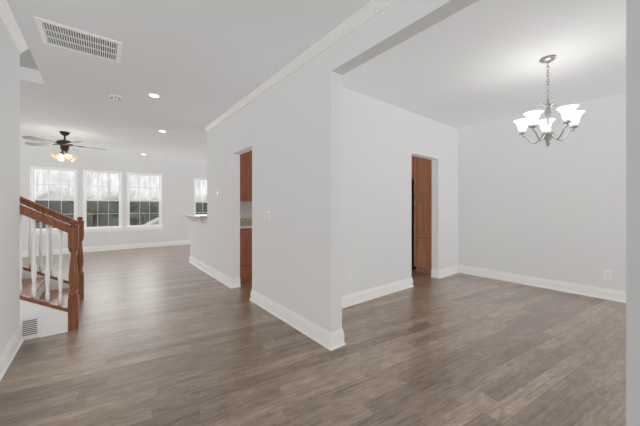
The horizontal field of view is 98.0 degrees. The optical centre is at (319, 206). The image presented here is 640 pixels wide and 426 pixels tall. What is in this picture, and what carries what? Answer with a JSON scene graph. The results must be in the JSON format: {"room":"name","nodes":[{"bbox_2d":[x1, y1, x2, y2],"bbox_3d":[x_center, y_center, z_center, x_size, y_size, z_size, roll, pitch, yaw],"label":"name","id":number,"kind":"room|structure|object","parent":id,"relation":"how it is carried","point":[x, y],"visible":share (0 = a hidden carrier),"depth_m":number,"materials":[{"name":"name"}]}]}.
{"room":"entrance hall","nodes":[
{"label":"entrance hall","id":0,"kind":"room"},
{"bbox_2d":[0,18,23,353],"bbox_3d":[-0.682,-0.120,-0.173,0.125,2.700,6.825,0,0,-38],"label":"wall","id":1,"kind":"structure","parent":0,"point":[11,153],"depth_m":2.28,"materials":[{"name":"paint"}]},
{"bbox_2d":[0,326,23,380],"bbox_3d":[-0.670,1.158,-0.067,0.026,0.144,6.726,0,0,-38],"label":"baseboard","id":2,"kind":"structure","parent":1,"relation":"attached to","point":[9,352],"depth_m":2.23,"materials":[{"name":"white wood"}]},
{"bbox_2d":[0,0,27,53],"bbox_3d":[-0.651,-1.435,-0.068,0.055,0.070,6.700,0,0,-38],"label":"crown molding","id":3,"kind":"structure","parent":1,"relation":"attached to","point":[6,15],"depth_m":2.21,"materials":[{"name":"white"}]},
{"bbox_2d":[24,148,187,250],"bbox_3d":[-5.715,-0.120,8.180,9.420,2.700,0.125,0,0,-38],"label":"wall","id":4,"kind":"structure","parent":0,"point":[174,173],"depth_m":8.11,"materials":[{"name":"paint"}]},
{"bbox_2d":[27,166,76,234],"bbox_3d":[-6.892,-0.167,7.227,0.996,1.724,0.176,0,0,-38],"label":"window","id":5,"kind":"structure","parent":4,"relation":"in","point":[67,207],"depth_m":7.27,"materials":[{"name":"white plastic"}]},
{"bbox_2d":[83,169,123,232],"bbox_3d":[-6.115,-0.167,7.840,0.976,1.724,0.176,0,0,-38],"label":"window","id":6,"kind":"structure","parent":4,"relation":"in","point":[103,215],"depth_m":7.87,"materials":[{"name":"white plastic"}]},
{"bbox_2d":[22,240,189,256],"bbox_3d":[-5.618,1.158,8.162,9.300,0.144,0.026,0,0,-38],"label":"baseboard","id":7,"kind":"structure","parent":4,"relation":"attached to","point":[167,243],"depth_m":8.00,"materials":[{"name":"white wood"}]},
{"bbox_2d":[125,172,163,230],"bbox_3d":[-5.331,-0.167,8.460,1.016,1.724,0.176,0,0,-38],"label":"window","id":8,"kind":"structure","parent":4,"relation":"in","point":[144,214],"depth_m":8.50,"materials":[{"name":"white"}]},
{"bbox_2d":[0,244,625,425],"bbox_3d":[-1.628,1.290,3.110,9.550,0.120,13.150,0,0,-38],"label":"floor","id":9,"kind":"structure","parent":0,"point":[166,336],"depth_m":2.24,"materials":[{"name":"brown wood"}]},
{"bbox_2d":[20,196,84,339],"bbox_3d":[-3.789,-0.008,2.504,2.508,2.476,1.243,0,0,-38],"label":"staircase","id":10,"kind":"structure","parent":9,"relation":"on","point":[49,303],"depth_m":2.75,"materials":[{"name":"brown wood"}]},
{"bbox_2d":[240,230,251,283],"bbox_3d":[-1.221,0.788,4.789,0.569,0.885,0.600,0,0,-38],"label":"base cabinet","id":11,"kind":"object","parent":9,"relation":"on","point":[245,235],"depth_m":4.45,"materials":[{"name":"brown wood"}]},
{"bbox_2d":[240,222,251,229],"bbox_3d":[-0.448,0.324,5.387,2.565,0.040,0.620,0,0,-38],"label":"countertop","id":12,"kind":"structure","parent":11,"relation":"on","point":[243,225],"depth_m":4.54,"materials":[{"name":"beige stone"}]},
{"bbox_2d":[412,156,431,273],"bbox_3d":[2.146,0.100,5.330,0.615,2.260,0.395,0,0,-38],"label":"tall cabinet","id":13,"kind":"object","parent":9,"relation":"on","point":[421,214],"depth_m":5.17,"materials":[{"name":"brown wood"}]},
{"bbox_2d":[6,0,625,163],"bbox_3d":[-1.628,-1.545,3.110,9.550,0.151,13.150,0,0,-38],"label":"ceiling","id":14,"kind":"structure","parent":0,"point":[198,66],"depth_m":2.87,"materials":[{"name":"paint"}]},
{"bbox_2d":[22,131,105,161],"bbox_3d":[-4.986,-1.184,5.489,1.255,0.570,1.275,0,0,-38],"label":"fan","id":15,"kind":"object","parent":14,"relation":"hanging from","point":[65,145],"visible":1,"depth_m":5.39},
{"bbox_2d":[34,16,122,62],"bbox_3d":[-2.114,-1.464,2.478,0.555,0.012,0.430,0,0,-38],"label":"ceiling vent","id":16,"kind":"object","parent":14,"relation":"in","point":[52,33],"visible":1,"depth_m":2.45,"materials":[{"name":"white metal"}]},
{"bbox_2d":[109,94,121,100],"bbox_3d":[-2.710,-1.450,3.683,0.136,0.040,0.136,0,0,-38],"label":"smoke detector","id":17,"kind":"object","parent":14,"relation":"attached to","point":[115,97],"visible":1,"depth_m":3.65,"materials":[{"name":"white plastic"}]},
{"bbox_2d":[147,93,160,97],"bbox_3d":[-2.183,-1.466,3.660,0.156,0.008,0.156,0,0,-38],"label":"recessed light","id":18,"kind":"object","parent":14,"relation":"in","point":[153,95],"visible":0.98,"depth_m":3.65,"materials":[{"name":"white"}]},
{"bbox_2d":[513,55,584,146],"bbox_3d":[2.241,-1.032,2.763,0.561,0.874,0.543,0,0,-38],"label":"chandelier","id":19,"kind":"object","parent":14,"relation":"hanging from","point":[570,115],"visible":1,"depth_m":2.70,"materials":[{"name":"white glass"}]},
{"bbox_2d":[188,0,639,425],"bbox_3d":[0.183,-0.120,2.403,0.125,2.700,9.795,0,0,-38],"label":"wall","id":20,"kind":"structure","parent":0,"point":[330,174],"depth_m":3.72,"materials":[{"name":"paint"}]},
{"bbox_2d":[187,214,206,222],"bbox_3d":[-2.309,0.244,5.635,0.480,0.149,0.900,0,0,-38],"label":"countertop","id":21,"kind":"structure","parent":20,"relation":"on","point":[195,217],"depth_m":5.56,"materials":[{"name":"stone"}]},
{"bbox_2d":[194,178,206,213],"bbox_3d":[-3.906,-0.152,9.585,0.966,1.674,0.176,0,0,-38],"label":"window","id":22,"kind":"structure","parent":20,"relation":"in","point":[200,206],"depth_m":9.52,"materials":[{"name":"white plastic"}]},
{"bbox_2d":[189,256,235,288],"bbox_3d":[-2.125,1.158,5.211,0.036,0.144,2.577,0,0,-38],"label":"baseboard","id":23,"kind":"structure","parent":20,"relation":"attached to","point":[230,282],"depth_m":4.83,"materials":[{"name":"white wood"}]},
{"bbox_2d":[240,150,251,201],"bbox_3d":[-1.302,-0.600,4.891,0.569,1.000,0.340,0,0,-38],"label":"upper cabinet","id":24,"kind":"object","parent":20,"relation":"attached to","point":[245,158],"depth_m":4.72,"materials":[{"name":"brown wood"}]},
{"bbox_2d":[240,218,251,221],"bbox_3d":[-0.634,0.252,5.622,2.525,0.103,0.020,0,0,-38],"label":"backsplash","id":25,"kind":"structure","parent":20,"relation":"attached to","point":[241,219],"depth_m":5.05,"materials":[{"name":"beige tile"}]},
{"bbox_2d":[265,211,268,220],"bbox_3d":[-0.638,0.110,3.332,0.011,0.115,0.115,0,0,-38],"label":"light switch","id":26,"kind":"object","parent":20,"relation":"attached to","point":[266,215],"visible":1,"depth_m":3.33,"materials":[{"name":"white plastic"}]},
{"bbox_2d":[249,289,335,350],"bbox_3d":[-0.405,1.158,3.034,0.036,0.144,1.657,0,0,-38],"label":"baseboard","id":27,"kind":"structure","parent":20,"relation":"attached to","point":[328,340],"depth_m":2.80,"materials":[{"name":"white wood"}]},
{"bbox_2d":[204,0,395,131],"bbox_3d":[0.467,-1.435,1.898,0.055,0.070,8.400,0,0,-38],"label":"crown molding","id":28,"kind":"structure","parent":20,"relation":"attached to","point":[366,12],"depth_m":2.55,"materials":[{"name":"white wood"}]},
{"bbox_2d":[336,328,345,347],"bbox_3d":[0.010,1.158,2.724,0.051,0.144,0.656,0,0,-38],"label":"baseboard","id":29,"kind":"structure","parent":20,"relation":"attached to","point":[340,342],"depth_m":2.45,"materials":[{"name":"white wood"}]},
{"bbox_2d":[347,271,351,280],"bbox_3d":[0.368,0.860,3.470,0.070,0.115,0.009,0,0,-38],"label":"electrical outlet","id":30,"kind":"object","parent":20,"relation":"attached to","point":[349,275],"visible":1,"depth_m":3.46,"materials":[{"name":"white plastic"}]},
{"bbox_2d":[342,277,413,308],"bbox_3d":[0.611,1.158,3.664,2.111,0.144,0.046,0,0,-38],"label":"baseboard","id":31,"kind":"structure","parent":20,"relation":"attached to","point":[358,297],"depth_m":3.76,"materials":[{"name":"white wood"}]},
{"bbox_2d":[436,265,459,278],"bbox_3d":[2.307,1.158,5.004,0.716,0.144,0.046,0,0,-38],"label":"baseboard","id":32,"kind":"structure","parent":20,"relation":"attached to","point":[448,271],"depth_m":4.97,"materials":[{"name":"white wood"}]},
{"bbox_2d":[460,265,625,302],"bbox_3d":[3.653,1.158,3.905,0.026,0.144,3.400,0,0,-38],"label":"baseboard","id":33,"kind":"structure","parent":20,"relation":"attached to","point":[586,290],"depth_m":4.16,"materials":[{"name":"white wood"}]},
{"bbox_2d":[604,270,611,278],"bbox_3d":[3.827,0.900,3.698,0.009,0.115,0.070,0,0,-38],"label":"electrical outlet","id":34,"kind":"object","parent":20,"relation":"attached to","point":[607,274],"visible":1,"depth_m":3.70,"materials":[{"name":"white plastic"}]},
{"label":"outside","id":35,"kind":"structure","parent":0,"visible":0},
{"bbox_2d":[35,169,206,200],"bbox_3d":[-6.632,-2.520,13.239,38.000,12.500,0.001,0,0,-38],"label":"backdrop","id":36,"kind":"structure","parent":35,"point":[70,193],"depth_m":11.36,"materials":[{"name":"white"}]}
]}

